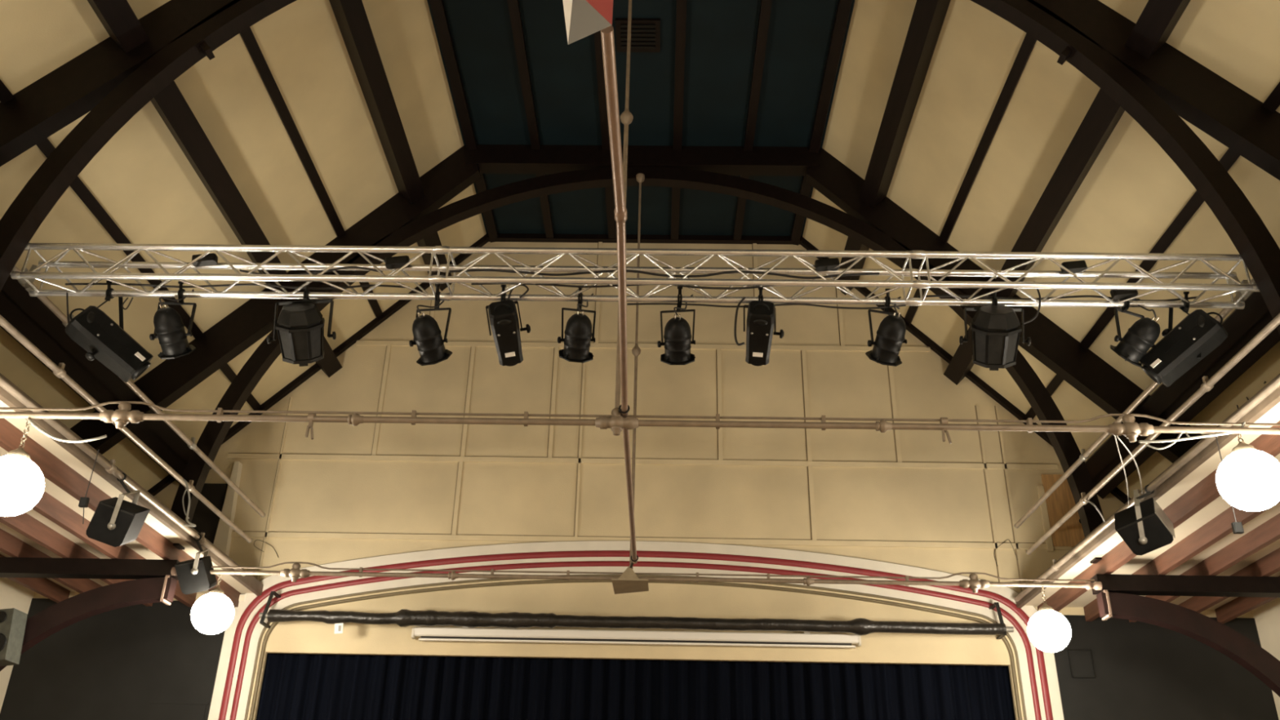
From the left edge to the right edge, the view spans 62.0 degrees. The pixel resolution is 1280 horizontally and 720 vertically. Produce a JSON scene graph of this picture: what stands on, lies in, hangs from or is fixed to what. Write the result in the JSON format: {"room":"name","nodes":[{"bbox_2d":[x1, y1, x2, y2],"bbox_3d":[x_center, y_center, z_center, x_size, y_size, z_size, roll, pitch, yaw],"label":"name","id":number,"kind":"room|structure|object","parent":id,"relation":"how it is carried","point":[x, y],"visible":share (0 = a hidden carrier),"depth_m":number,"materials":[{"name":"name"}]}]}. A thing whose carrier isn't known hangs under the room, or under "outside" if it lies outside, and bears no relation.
{"room":"theater hall","nodes":[
{"label":"theater hall","id":0,"kind":"room"},
{"bbox_2d":[0,608,27,666],"bbox_3d":[-5.922,2.583,9.898,0.308,0.495,0.283,1,-27,1],"label":"wall speaker","id":1,"kind":"object","parent":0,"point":[12,620],"visible":1,"depth_m":9.85,"materials":[{"name":"grey paint"}]},
{"bbox_2d":[0,577,34,711],"bbox_3d":[-7.202,0.302,2.753,0.200,4.870,19.000,1,-27,1],"label":"wall","id":2,"kind":"structure","parent":0,"point":[13,594],"depth_m":11.74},
{"bbox_2d":[611,565,648,594],"bbox_3d":[-0.089,2.122,10.283,0.348,0.154,0.520,1,-27,1],"label":"shade","id":3,"kind":"object","parent":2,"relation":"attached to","point":[628,581],"visible":1,"depth_m":10.13,"materials":[{"name":"grey metal"}]},
{"bbox_2d":[0,144,1279,697],"bbox_3d":[-0.040,0.772,10.967,13.800,7.518,0.200,1,-27,1],"label":"roof truss","id":4,"kind":"object","parent":2,"relation":"attached to","point":[397,222],"visible":0.75,"depth_m":11.38,"materials":[{"name":"brown"}]},
{"bbox_2d":[170,562,1102,652],"bbox_3d":[-0.076,2.324,10.069,8.880,0.732,0.384,1,-27,1],"label":"globe lamp","id":5,"kind":"object","parent":4,"relation":"attached to","point":[1048,630],"depth_m":10.10,"materials":[{"name":"white"}]},
{"bbox_2d":[211,561,1094,586],"bbox_3d":[-0.070,2.052,10.219,8.800,0.138,0.042,1,-27,1],"label":"conduit","id":6,"kind":"object","parent":5,"relation":"attached to","point":[361,569],"visible":0.94,"depth_m":10.22,"materials":[{"name":"metal"}]},
{"bbox_2d":[1079,581,1102,590],"bbox_3d":[4.268,2.141,10.099,0.200,0.078,0.080,1,-27,1],"label":"socket","id":7,"kind":"object","parent":5,"relation":"attached to","point":[1097,585],"depth_m":10.07,"materials":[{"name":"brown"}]},
{"bbox_2d":[629,173,644,568],"bbox_3d":[-0.039,-0.063,11.278,0.098,4.640,0.100,1,-27,1],"label":"suspension rod","id":8,"kind":"object","parent":4,"relation":"hanging from","point":[636,351],"visible":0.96,"depth_m":11.25,"materials":[{"name":"beige paint"}]},
{"bbox_2d":[0,0,1279,334],"bbox_3d":[-0.089,-0.950,7.568,13.800,7.518,0.200,1,-27,1],"label":"roof truss","id":9,"kind":"object","parent":2,"relation":"attached to","point":[106,82],"visible":1,"depth_m":8.03,"materials":[{"name":"brown"}]},
{"bbox_2d":[0,315,252,542],"bbox_3d":[-4.354,-0.130,7.579,0.072,0.111,9.292,1,-27,1],"label":"pipe","id":10,"kind":"object","parent":9,"relation":"attached to","point":[59,371],"visible":0.91,"depth_m":8.53,"materials":[{"name":"metal"}]},
{"bbox_2d":[182,479,195,526],"bbox_3d":[-4.211,1.317,9.909,0.244,0.479,0.061,-3,-27,7],"label":"cable","id":11,"kind":"object","parent":10,"relation":"hanging from","point":[184,480],"visible":1,"depth_m":9.85,"materials":[{"name":"grey plastic"}]},
{"bbox_2d":[9,242,1259,309],"bbox_3d":[-0.091,-0.607,7.644,8.944,0.304,0.305,1,-27,1],"label":"lighting truss","id":12,"kind":"object","parent":9,"relation":"attached to","point":[1235,286],"visible":0.93,"depth_m":7.61,"materials":[{"name":"metal"}]},
{"bbox_2d":[64,280,153,382],"bbox_3d":[-3.776,-0.229,7.640,0.591,0.742,0.224,19,-32,-31],"label":"light","id":13,"kind":"object","parent":12,"relation":"hanging from","point":[106,341],"visible":1,"depth_m":7.51,"materials":[{"name":"black paint"}]},
{"bbox_2d":[66,292,69,324],"bbox_3d":[-4.039,-0.351,7.523,0.104,0.288,0.011,1,-27,1],"label":"cable","id":14,"kind":"object","parent":13,"relation":"attached to","point":[67,294],"visible":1,"depth_m":7.53,"materials":[{"name":"black rubber"}]},
{"bbox_2d":[15,266,265,517],"bbox_3d":[-4.391,0.520,9.852,0.072,0.276,5.018,0,-27,3],"label":"pipe","id":15,"kind":"object","parent":12,"relation":"attached to","point":[191,443],"visible":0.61,"depth_m":10.02,"materials":[{"name":"metal"}]},
{"bbox_2d":[149,281,196,359],"bbox_3d":[-3.377,-0.276,7.713,0.298,0.575,0.388,1,-27,1],"label":"can","id":16,"kind":"object","parent":12,"relation":"hanging from","point":[169,326],"visible":0.99,"depth_m":7.61,"materials":[{"name":"black paint"}]},
{"bbox_2d":[191,253,217,266],"bbox_3d":[-3.193,-0.724,7.830,0.178,0.080,0.112,1,-27,1],"label":"box","id":17,"kind":"object","parent":12,"relation":"attached to","point":[211,259],"visible":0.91,"depth_m":7.79,"materials":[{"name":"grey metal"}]},
{"bbox_2d":[65,282,405,289],"bbox_3d":[-2.931,-0.538,7.742,2.521,0.039,0.033,1,-27,1],"label":"cable","id":18,"kind":"object","parent":12,"relation":"attached to","point":[93,283],"visible":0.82,"depth_m":7.74,"materials":[{"name":"black rubber"}]},
{"bbox_2d":[266,282,336,366],"bbox_3d":[-2.445,-0.240,7.724,0.403,0.594,0.440,-20,-34,36],"label":"lamp","id":19,"kind":"object","parent":12,"relation":"hanging from","point":[299,325],"visible":0.98,"depth_m":7.59,"materials":[{"name":"grey metal"}]},
{"bbox_2d":[239,266,382,274],"bbox_3d":[-2.398,-0.644,7.761,1.048,0.097,0.015,1,-27,1],"label":"cable","id":20,"kind":"object","parent":12,"relation":"attached to","point":[346,267],"visible":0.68,"depth_m":7.76,"materials":[{"name":"black rubber"}]},
{"bbox_2d":[385,255,409,269],"bbox_3d":[-1.771,-0.704,7.800,0.178,0.080,0.112,1,-27,1],"label":"box","id":21,"kind":"object","parent":12,"relation":"attached to","point":[393,262],"visible":0.8,"depth_m":7.75,"materials":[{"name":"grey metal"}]},
{"bbox_2d":[408,284,452,365],"bbox_3d":[-1.499,-0.243,7.673,0.297,0.599,0.376,1,-27,1],"label":"spotlight","id":22,"kind":"object","parent":12,"relation":"hanging from","point":[427,335],"visible":1,"depth_m":7.56,"materials":[{"name":"black paint"}]},
{"bbox_2d":[485,284,530,366],"bbox_3d":[-0.948,-0.279,7.659,0.334,0.525,0.547,1,-27,1],"label":"light","id":23,"kind":"object","parent":12,"relation":"hanging from","point":[503,314],"visible":1,"depth_m":7.53,"materials":[{"name":"black paint"}]},
{"bbox_2d":[506,284,528,300],"bbox_3d":[-0.892,-0.465,7.677,0.175,0.188,0.042,-6,-28,14],"label":"cable","id":24,"kind":"object","parent":23,"relation":"attached to","point":[525,286],"visible":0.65,"depth_m":7.68,"materials":[{"name":"black rubber"}]},
{"bbox_2d":[557,287,595,363],"bbox_3d":[-0.453,-0.245,7.659,0.271,0.567,0.366,1,-27,1],"label":"spotlight","id":25,"kind":"object","parent":12,"relation":"hanging from","point":[578,331],"visible":1,"depth_m":7.55,"materials":[{"name":"black paint"}]},
{"bbox_2d":[471,283,771,289],"bbox_3d":[-0.115,-0.527,7.522,2.161,0.043,0.033,1,-27,1],"label":"cable","id":26,"kind":"object","parent":12,"relation":"attached to","point":[556,285],"visible":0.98,"depth_m":7.51,"materials":[{"name":"black rubber"}]},
{"bbox_2d":[449,268,879,279],"bbox_3d":[0.171,-0.628,7.731,3.122,0.057,0.035,1,-27,1],"label":"cable","id":27,"kind":"object","parent":12,"relation":"attached to","point":[484,269],"visible":0.88,"depth_m":7.72,"materials":[{"name":"black rubber"}]},
{"bbox_2d":[657,286,695,364],"bbox_3d":[0.264,-0.231,7.639,0.275,0.581,0.356,1,-27,1],"label":"spotlight","id":28,"kind":"object","parent":12,"relation":"hanging from","point":[677,335],"visible":0.99,"depth_m":7.53,"materials":[{"name":"black paint"}]},
{"bbox_2d":[733,297,745,345],"bbox_3d":[0.710,-0.273,7.560,0.089,0.392,0.036,1,-27,1],"label":"cable","id":29,"kind":"object","parent":12,"relation":"hanging from","point":[744,298],"visible":1,"depth_m":7.53,"materials":[{"name":"black rubber"}]},
{"bbox_2d":[743,287,784,366],"bbox_3d":[0.884,-0.272,7.629,0.287,0.494,0.544,1,-27,1],"label":"light","id":30,"kind":"object","parent":12,"relation":"hanging from","point":[761,315],"visible":0.98,"depth_m":7.50,"materials":[{"name":"black paint"}]},
{"bbox_2d":[626,302,906,309],"bbox_3d":[0.907,-0.391,7.657,2.001,0.037,0.031,1,-27,1],"label":"cable","id":31,"kind":"object","parent":12,"relation":"attached to","point":[628,304],"visible":0.9,"depth_m":7.65,"materials":[{"name":"black rubber"}]},
{"bbox_2d":[814,257,839,271],"bbox_3d":[1.359,-0.681,7.743,0.178,0.080,0.112,1,-27,1],"label":"box","id":32,"kind":"object","parent":12,"relation":"attached to","point":[824,264],"visible":0.98,"depth_m":7.70,"materials":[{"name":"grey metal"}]},
{"bbox_2d":[865,288,906,366],"bbox_3d":[1.759,-0.222,7.615,0.280,0.562,0.377,1,-27,1],"label":"can","id":33,"kind":"object","parent":12,"relation":"hanging from","point":[891,332],"visible":1,"depth_m":7.51,"materials":[{"name":"black paint"}]},
{"bbox_2d":[959,289,1031,370],"bbox_3d":[2.540,-0.197,7.632,0.419,0.561,0.447,18,-31,-29],"label":"lamp","id":34,"kind":"object","parent":12,"relation":"hanging from","point":[996,329],"visible":1,"depth_m":7.50,"materials":[{"name":"grey metal"}]},
{"bbox_2d":[1020,280,1040,324],"bbox_3d":[2.790,-0.407,7.624,0.164,0.325,0.028,-12,-30,24],"label":"cable","id":35,"kind":"object","parent":12,"relation":"hanging from","point":[1037,290],"visible":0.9,"depth_m":7.57,"materials":[{"name":"black rubber"}]},
{"bbox_2d":[917,294,1196,301],"bbox_3d":[3.009,-0.447,7.678,2.002,0.045,0.033,1,-27,1],"label":"cable","id":36,"kind":"object","parent":12,"relation":"attached to","point":[931,295],"visible":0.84,"depth_m":7.67,"materials":[{"name":"black rubber"}]},
{"bbox_2d":[1059,260,1087,274],"bbox_3d":[3.132,-0.661,7.708,0.178,0.080,0.112,1,-27,1],"label":"box","id":37,"kind":"object","parent":12,"relation":"attached to","point":[1077,266],"visible":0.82,"depth_m":7.66,"materials":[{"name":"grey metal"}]},
{"bbox_2d":[1109,289,1137,299],"bbox_3d":[3.450,-0.469,7.606,0.178,0.080,0.112,1,-27,1],"label":"box","id":38,"kind":"object","parent":12,"relation":"attached to","point":[1115,294],"visible":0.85,"depth_m":7.56,"materials":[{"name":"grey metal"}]},
{"bbox_2d":[1013,278,1253,528],"bbox_3d":[4.266,0.619,9.677,0.072,0.276,5.018,2,-27,-1],"label":"pipe","id":39,"kind":"object","parent":12,"relation":"attached to","point":[1224,313],"visible":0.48,"depth_m":9.98,"materials":[{"name":"metal"}]},
{"bbox_2d":[1110,297,1159,367],"bbox_3d":[3.527,-0.215,7.580,0.258,0.537,0.366,17,-31,-29],"label":"spotlight","id":40,"kind":"object","parent":12,"relation":"hanging from","point":[1142,335],"visible":0.97,"depth_m":7.48,"materials":[{"name":"black paint"}]},
{"bbox_2d":[1139,291,1227,386],"bbox_3d":[3.805,-0.168,7.501,0.579,0.683,0.227,-18,-32,33],"label":"light","id":41,"kind":"object","parent":12,"relation":"hanging from","point":[1198,334],"visible":0.98,"depth_m":7.38,"materials":[{"name":"black paint"}]},
{"bbox_2d":[0,401,1279,516],"bbox_3d":[-0.124,0.660,6.731,8.880,0.782,0.384,1,-27,1],"label":"globe lamp","id":42,"kind":"object","parent":9,"relation":"attached to","point":[1248,479],"depth_m":6.79,"materials":[{"name":"white"}]},
{"bbox_2d":[26,417,106,443],"bbox_3d":[-3.713,0.437,6.877,0.615,0.216,0.041,-2,-27,6],"label":"cable","id":43,"kind":"object","parent":42,"relation":"attached to","point":[33,424],"visible":1,"depth_m":6.84,"materials":[{"name":"grey plastic"}]},
{"bbox_2d":[305,413,315,439],"bbox_3d":[-2.122,0.428,6.876,0.052,0.179,0.056,1,-27,1],"label":"clamp","id":44,"kind":"object","parent":42,"relation":"hanging from","point":[310,415],"visible":1,"depth_m":6.87,"materials":[{"name":"metal"}]},
{"bbox_2d":[600,25,638,568],"bbox_3d":[-0.092,0.419,7.030,0.127,0.070,7.146,1,-27,1],"label":"pipe","id":45,"kind":"object","parent":42,"relation":"attached to","point":[607,33],"visible":0.98,"depth_m":4.95,"materials":[{"name":"metal"}]},
{"bbox_2d":[0,400,1279,432],"bbox_3d":[-0.118,0.366,6.892,8.800,0.138,0.042,1,-27,1],"label":"conduit","id":46,"kind":"object","parent":42,"relation":"attached to","point":[220,411],"visible":1,"depth_m":6.89,"materials":[{"name":"metal"}]},
{"bbox_2d":[939,417,951,444],"bbox_3d":[1.956,0.451,6.807,0.052,0.179,0.056,1,-27,1],"label":"clamp","id":47,"kind":"object","parent":42,"relation":"hanging from","point":[943,420],"visible":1,"depth_m":6.80,"materials":[{"name":"metal"}]},
{"bbox_2d":[1114,435,1128,505],"bbox_3d":[3.585,0.836,7.893,0.027,0.324,2.570,-11,-29,23],"label":"cable","id":48,"kind":"object","parent":42,"relation":"hanging from","point":[1114,436],"visible":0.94,"depth_m":7.55,"materials":[{"name":"grey plastic"}]},
{"bbox_2d":[1115,435,1142,493],"bbox_3d":[3.601,0.789,7.751,0.055,0.367,2.312,-13,-30,25],"label":"cable","id":49,"kind":"object","parent":42,"relation":"hanging from","point":[1119,439],"visible":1,"depth_m":7.47,"materials":[{"name":"grey plastic"}]},
{"bbox_2d":[1145,432,1218,449],"bbox_3d":[3.460,0.506,6.757,0.517,0.140,0.011,1,-27,1],"label":"cable","id":50,"kind":"object","parent":42,"relation":"hanging from","point":[1180,433],"visible":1,"depth_m":6.74,"materials":[{"name":"grey plastic"}]},
{"bbox_2d":[1138,421,1245,443],"bbox_3d":[3.507,0.456,6.750,0.730,0.178,0.031,3,-27,-3],"label":"cable","id":51,"kind":"object","parent":42,"relation":"attached to","point":[1243,422],"visible":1,"depth_m":6.72,"materials":[{"name":"grey plastic"}]},
{"bbox_2d":[1026,313,1279,554],"bbox_3d":[4.154,-0.032,7.408,0.072,0.111,9.292,1,-27,1],"label":"pipe","id":52,"kind":"object","parent":9,"relation":"attached to","point":[1207,384],"visible":0.99,"depth_m":8.21,"materials":[{"name":"metal"}]},
{"bbox_2d":[0,400,253,594],"bbox_3d":[-5.765,-1.645,3.719,2.590,0.030,19.000,1,-27,1],"label":"ceiling","id":53,"kind":"structure","parent":0,"point":[35,434],"depth_m":9.71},
{"bbox_2d":[0,554,70,603],"bbox_3d":[-6.674,-1.575,3.685,0.065,0.160,18.980,1,-27,1],"label":"joist","id":54,"kind":"object","parent":53,"relation":"attached to","point":[45,587],"visible":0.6,"depth_m":11.70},
{"bbox_2d":[0,528,102,593],"bbox_3d":[-6.194,-1.569,3.675,0.065,0.160,18.980,1,-27,1],"label":"joist","id":55,"kind":"object","parent":53,"relation":"attached to","point":[11,545],"visible":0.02,"depth_m":10.56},
{"bbox_2d":[0,512,152,606],"bbox_3d":[-5.694,-1.563,3.665,0.065,0.160,18.980,1,-27,1],"label":"joist","id":56,"kind":"object","parent":53,"relation":"attached to","point":[24,523],"visible":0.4,"depth_m":10.03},
{"bbox_2d":[31,490,196,607],"bbox_3d":[-5.215,-1.558,3.656,0.065,0.160,18.980,1,-27,1],"label":"joist","id":57,"kind":"object","parent":53,"relation":"attached to","point":[47,506],"visible":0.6,"depth_m":9.69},
{"bbox_2d":[0,417,241,607],"bbox_3d":[-4.701,-1.552,3.645,0.065,0.160,18.980,1,-27,1],"label":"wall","id":58,"kind":"structure","parent":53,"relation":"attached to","point":[54,469],"depth_m":8.67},
{"bbox_2d":[0,0,486,490],"bbox_3d":[-4.739,-3.800,4.796,5.032,4.968,19.000,1,-27,1],"label":"ceiling","id":59,"kind":"structure","parent":0,"point":[142,178],"depth_m":10.26,"materials":[{"name":"paint"}]},
{"bbox_2d":[0,274,211,483],"bbox_3d":[-5.503,-2.973,4.387,0.474,0.437,18.998,1,-27,1],"label":"rafter","id":60,"kind":"structure","parent":59,"relation":"attached to","point":[28,314],"depth_m":10.15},
{"bbox_2d":[0,79,261,410],"bbox_3d":[-4.836,-3.680,4.692,0.091,0.090,18.920,1,-27,1],"label":"batten","id":61,"kind":"object","parent":59,"relation":"attached to","point":[45,146],"visible":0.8,"depth_m":9.60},
{"bbox_2d":[87,0,342,377],"bbox_3d":[-4.040,-4.212,4.994,0.318,0.318,18.998,1,-27,1],"label":"rafter","id":62,"kind":"structure","parent":59,"relation":"attached to","point":[117,17],"depth_m":9.47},
{"bbox_2d":[240,26,382,318],"bbox_3d":[-3.471,-4.844,5.263,0.091,0.090,18.920,1,-27,1],"label":"batten","id":63,"kind":"object","parent":59,"relation":"attached to","point":[247,36],"visible":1,"depth_m":10.44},
{"bbox_2d":[328,0,451,291],"bbox_3d":[-2.726,-5.333,5.543,0.311,0.311,18.998,1,-27,1],"label":"rafter","id":64,"kind":"structure","parent":59,"relation":"attached to","point":[351,16],"depth_m":10.75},
{"bbox_2d":[562,0,613,44],"bbox_3d":[-0.200,-1.287,3.738,0.159,0.533,0.367,-12,-30,25],"label":"shade","id":65,"kind":"object","parent":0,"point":[583,18],"visible":0.96,"depth_m":3.61,"materials":[{"name":"fabric"}]},
{"bbox_2d":[0,241,1279,719],"bbox_3d":[-0.038,2.618,12.150,14.100,9.505,0.080,1,-27,1],"label":"wall","id":66,"kind":"structure","parent":0,"point":[908,497],"depth_m":12.66,"materials":[{"name":"beige paint"}]},
{"bbox_2d":[0,376,245,576],"bbox_3d":[-4.322,0.205,7.364,0.072,0.111,9.212,1,-27,1],"label":"pipe","id":67,"kind":"object","parent":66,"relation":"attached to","point":[110,468],"visible":0.78,"depth_m":8.66,"materials":[{"name":"metal"}]},
{"bbox_2d":[78,448,98,524],"bbox_3d":[-4.189,0.959,8.095,0.070,0.600,0.040,1,-27,1],"label":"switch","id":68,"kind":"object","parent":67,"relation":"hanging from","point":[84,501],"visible":1,"depth_m":8.03,"materials":[{"name":"black plastic"}]},
{"bbox_2d":[85,472,150,546],"bbox_3d":[-4.300,1.254,8.802,0.406,0.610,0.441,1,-27,1],"label":"speaker","id":69,"kind":"object","parent":67,"relation":"hanging from","point":[116,522],"visible":0.97,"depth_m":8.65,"materials":[{"name":"black paint"}]},
{"bbox_2d":[174,533,217,594],"bbox_3d":[-4.275,1.978,10.271,0.340,0.572,0.356,1,-27,1],"label":"speaker","id":70,"kind":"object","parent":67,"relation":"hanging from","point":[194,575],"visible":0.97,"depth_m":10.16,"materials":[{"name":"black paint"}]},
{"bbox_2d":[0,373,263,595],"bbox_3d":[-4.445,-1.647,3.701,0.050,0.130,19.000,1,-27,1],"label":"trim","id":71,"kind":"structure","parent":66,"relation":"attached to","point":[249,581],"depth_m":8.89,"materials":[{"name":"brown paint"}]},
{"bbox_2d":[149,701,208,719],"bbox_3d":[-5.029,4.275,11.336,0.630,1.220,0.014,1,-27,1],"label":"wall panel","id":72,"kind":"object","parent":66,"relation":"attached to","point":[160,710],"visible":1,"depth_m":11.57,"materials":[{"name":"black paint"}]},
{"bbox_2d":[191,461,242,555],"bbox_3d":[-5.041,1.795,12.560,0.560,1.250,0.099,1,-27,1],"label":"door","id":73,"kind":"structure","parent":66,"relation":"in","point":[217,531],"depth_m":12.56,"materials":[{"name":"black"}]},
{"bbox_2d":[146,235,488,496],"bbox_3d":[-4.319,0.302,13.321,4.539,4.482,0.075,1,-27,1],"label":"trim","id":74,"kind":"structure","parent":66,"relation":"attached to","point":[166,481],"depth_m":13.40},
{"bbox_2d":[429,0,497,242],"bbox_3d":[-2.087,-5.916,5.829,0.140,0.111,18.998,1,-27,1],"label":"trim","id":75,"kind":"structure","parent":66,"relation":"attached to","point":[437,6],"depth_m":11.60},
{"bbox_2d":[255,653,1015,719],"bbox_3d":[-0.081,4.656,11.265,8.605,3.067,0.141,1,-27,1],"label":"stage curtain","id":76,"kind":"object","parent":66,"relation":"hanging from","point":[295,686],"visible":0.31,"depth_m":11.77,"materials":[{"name":"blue fabric"}]},
{"bbox_2d":[207,540,1064,719],"bbox_3d":[-0.079,4.463,11.157,9.228,5.314,0.065,1,-27,1],"label":"trim","id":77,"kind":"structure","parent":66,"relation":"attached to","point":[1033,669],"depth_m":12.12,"materials":[{"name":"white paint"}]},
{"bbox_2d":[258,591,1013,639],"bbox_3d":[-0.068,2.874,11.772,8.280,0.482,0.325,1,-27,1],"label":"bar","id":78,"kind":"object","parent":66,"relation":"attached to","point":[403,617],"visible":1,"depth_m":11.65,"materials":[{"name":"black metal"}]},
{"bbox_2d":[411,626,861,648],"bbox_3d":[-0.050,3.075,11.821,4.964,0.168,0.135,1,-27,1],"label":"projection screen","id":79,"kind":"object","parent":66,"relation":"attached to","point":[806,639],"visible":0.94,"depth_m":11.76,"materials":[{"name":"white"}]},
{"bbox_2d":[485,233,803,244],"bbox_3d":[0.053,-1.617,14.222,4.220,0.075,0.090,1,-27,1],"label":"trim","id":80,"kind":"structure","parent":66,"relation":"attached to","point":[524,237],"depth_m":14.19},
{"bbox_2d":[790,0,852,245],"bbox_3d":[1.952,-5.869,5.748,0.140,0.111,18.998,1,-27,1],"label":"trim","id":81,"kind":"structure","parent":66,"relation":"attached to","point":[843,8],"depth_m":11.50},
{"bbox_2d":[800,236,1130,504],"bbox_3d":[4.339,0.401,13.146,4.539,4.482,0.075,1,-27,1],"label":"trim","id":82,"kind":"structure","parent":66,"relation":"attached to","point":[1117,493],"depth_m":13.21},
{"bbox_2d":[1036,474,1084,551],"bbox_3d":[4.984,1.778,12.441,0.570,0.940,0.069,1,-27,1],"label":"door","id":83,"kind":"structure","parent":66,"relation":"in","point":[1070,533],"depth_m":12.43,"materials":[{"name":"orange wood"}]},
{"bbox_2d":[1067,648,1096,678],"bbox_3d":[4.842,3.326,11.671,0.260,0.311,0.023,1,-27,1],"label":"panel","id":84,"kind":"object","parent":66,"relation":"in","point":[1081,660],"visible":1,"depth_m":11.67,"materials":[{"name":"black paint"}]},
{"bbox_2d":[1014,373,1279,608],"bbox_3d":[4.123,-1.549,3.529,0.050,0.130,19.000,1,-27,1],"label":"trim","id":85,"kind":"structure","parent":66,"relation":"attached to","point":[1272,400],"depth_m":8.29,"materials":[{"name":"white paint"}]},
{"bbox_2d":[1014,375,1279,601],"bbox_3d":[4.109,0.427,7.440,0.072,0.111,9.762,1,-27,1],"label":"pipe","id":86,"kind":"object","parent":66,"relation":"attached to","point":[1272,387],"visible":0.78,"depth_m":8.28,"materials":[{"name":"metal"}]},
{"bbox_2d":[1114,484,1175,555],"bbox_3d":[4.060,1.300,8.604,0.430,0.548,0.456,-20,-34,36],"label":"speaker","id":87,"kind":"object","parent":86,"relation":"hanging from","point":[1144,526],"visible":0.95,"depth_m":8.49,"materials":[{"name":"black paint"}]},
{"bbox_2d":[1231,505,1244,533],"bbox_3d":[3.981,1.075,7.134,0.073,0.194,0.040,1,-27,1],"label":"switch","id":88,"kind":"object","parent":86,"relation":"hanging from","point":[1237,527],"depth_m":7.10,"materials":[{"name":"grey plastic"}]},
{"bbox_2d":[426,0,854,235],"bbox_3d":[-0.067,-5.951,5.819,4.220,0.060,19.000,1,-27,1],"label":"ceiling","id":89,"kind":"structure","parent":0,"point":[721,35],"depth_m":11.67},
{"bbox_2d":[506,0,554,238],"bbox_3d":[-1.318,-5.927,5.775,0.100,0.070,18.910,1,-27,1],"label":"joist","id":90,"kind":"object","parent":89,"relation":"attached to","point":[513,5],"visible":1,"depth_m":11.60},
{"bbox_2d":[594,30,616,239],"bbox_3d":[-0.488,-5.918,5.758,0.100,0.070,18.910,1,-27,1],"label":"joist","id":91,"kind":"object","parent":89,"relation":"attached to","point":[609,191],"visible":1,"depth_m":12.05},
{"bbox_2d":[614,0,633,407],"bbox_3d":[-0.098,-1.943,8.049,0.098,5.075,0.100,1,-27,1],"label":"suspension rod","id":92,"kind":"object","parent":89,"relation":"hanging from","point":[626,117],"visible":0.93,"depth_m":7.90,"materials":[{"name":"beige paint"}]},
{"bbox_2d":[615,17,660,52],"bbox_3d":[-0.020,-3.317,10.902,0.450,0.045,0.450,1,-27,1],"label":"ceiling vent","id":93,"kind":"object","parent":89,"relation":"in","point":[645,32],"visible":1,"depth_m":10.86,"materials":[{"name":"metal"}]},
{"bbox_2d":[671,0,686,239],"bbox_3d":[0.342,-5.908,5.742,0.100,0.070,18.910,1,-27,1],"label":"joist","id":94,"kind":"object","parent":89,"relation":"attached to","point":[681,11],"visible":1,"depth_m":11.60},
{"bbox_2d":[733,0,772,239],"bbox_3d":[1.171,-5.899,5.725,0.100,0.070,18.910,1,-27,1],"label":"joist","id":95,"kind":"object","parent":89,"relation":"attached to","point":[766,5],"visible":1,"depth_m":11.54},
{"bbox_2d":[802,0,1279,498],"bbox_3d":[4.510,-3.693,4.610,5.032,4.968,19.000,1,-27,1],"label":"ceiling","id":96,"kind":"structure","parent":0,"point":[1133,191],"depth_m":10.10,"materials":[{"name":"paint"}]},
{"bbox_2d":[836,0,951,295],"bbox_3d":[2.564,-5.272,5.436,0.311,0.311,18.998,1,-27,1],"label":"rafter","id":97,"kind":"structure","parent":96,"relation":"attached to","point":[928,16],"depth_m":10.62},
{"bbox_2d":[903,32,1036,324],"bbox_3d":[3.286,-4.767,5.127,0.091,0.090,18.920,1,-27,1],"label":"batten","id":98,"kind":"object","parent":96,"relation":"attached to","point":[1028,42],"visible":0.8,"depth_m":10.32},
{"bbox_2d":[943,0,1191,385],"bbox_3d":[3.829,-4.121,4.835,0.318,0.318,18.998,1,-27,1],"label":"rafter","id":99,"kind":"structure","parent":96,"relation":"attached to","point":[1158,19],"depth_m":9.34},
{"bbox_2d":[1024,81,1279,419],"bbox_3d":[4.600,-3.572,4.502,0.091,0.090,18.920,1,-27,1],"label":"batten","id":100,"kind":"object","parent":96,"relation":"attached to","point":[1272,103],"visible":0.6,"depth_m":9.39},
{"bbox_2d":[1084,291,1279,498],"bbox_3d":[5.238,-2.850,4.171,0.474,0.437,18.998,1,-27,1],"label":"roof beam","id":101,"kind":"structure","parent":96,"relation":"attached to","point":[1242,326],"depth_m":10.07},
{"bbox_2d":[1024,402,1279,609],"bbox_3d":[5.442,-1.516,3.493,2.590,0.030,19.000,1,-27,1],"label":"ceiling","id":102,"kind":"structure","parent":0,"point":[1220,504],"depth_m":9.69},
{"bbox_2d":[1037,420,1279,612],"bbox_3d":[4.374,-1.448,3.463,0.065,0.160,18.980,1,-27,1],"label":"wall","id":103,"kind":"structure","parent":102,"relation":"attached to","point":[1206,491],"depth_m":8.79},
{"bbox_2d":[1083,500,1279,621],"bbox_3d":[4.888,-1.442,3.452,0.065,0.160,18.980,1,-27,1],"label":"joist","id":104,"kind":"object","parent":102,"relation":"attached to","point":[1220,526],"visible":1,"depth_m":9.53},
{"bbox_2d":[1128,513,1279,622],"bbox_3d":[5.368,-1.436,3.443,0.065,0.160,18.980,1,-27,1],"label":"joist","id":105,"kind":"object","parent":102,"relation":"attached to","point":[1268,532],"visible":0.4,"depth_m":9.68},
{"bbox_2d":[1178,547,1279,613],"bbox_3d":[5.867,-1.431,3.433,0.065,0.160,18.980,1,-27,1],"label":"joist","id":106,"kind":"object","parent":102,"relation":"attached to","point":[1268,565],"visible":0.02,"depth_m":10.37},
{"bbox_2d":[1214,575,1279,623],"bbox_3d":[6.347,-1.425,3.423,0.065,0.160,18.980,1,-27,1],"label":"joist","id":107,"kind":"object","parent":102,"relation":"attached to","point":[1239,606],"visible":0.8,"depth_m":11.46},
{"bbox_2d":[1252,597,1279,719],"bbox_3d":[6.794,0.463,2.471,0.200,4.870,19.000,1,-27,1],"label":"wall","id":108,"kind":"structure","parent":0,"point":[1267,616],"depth_m":11.56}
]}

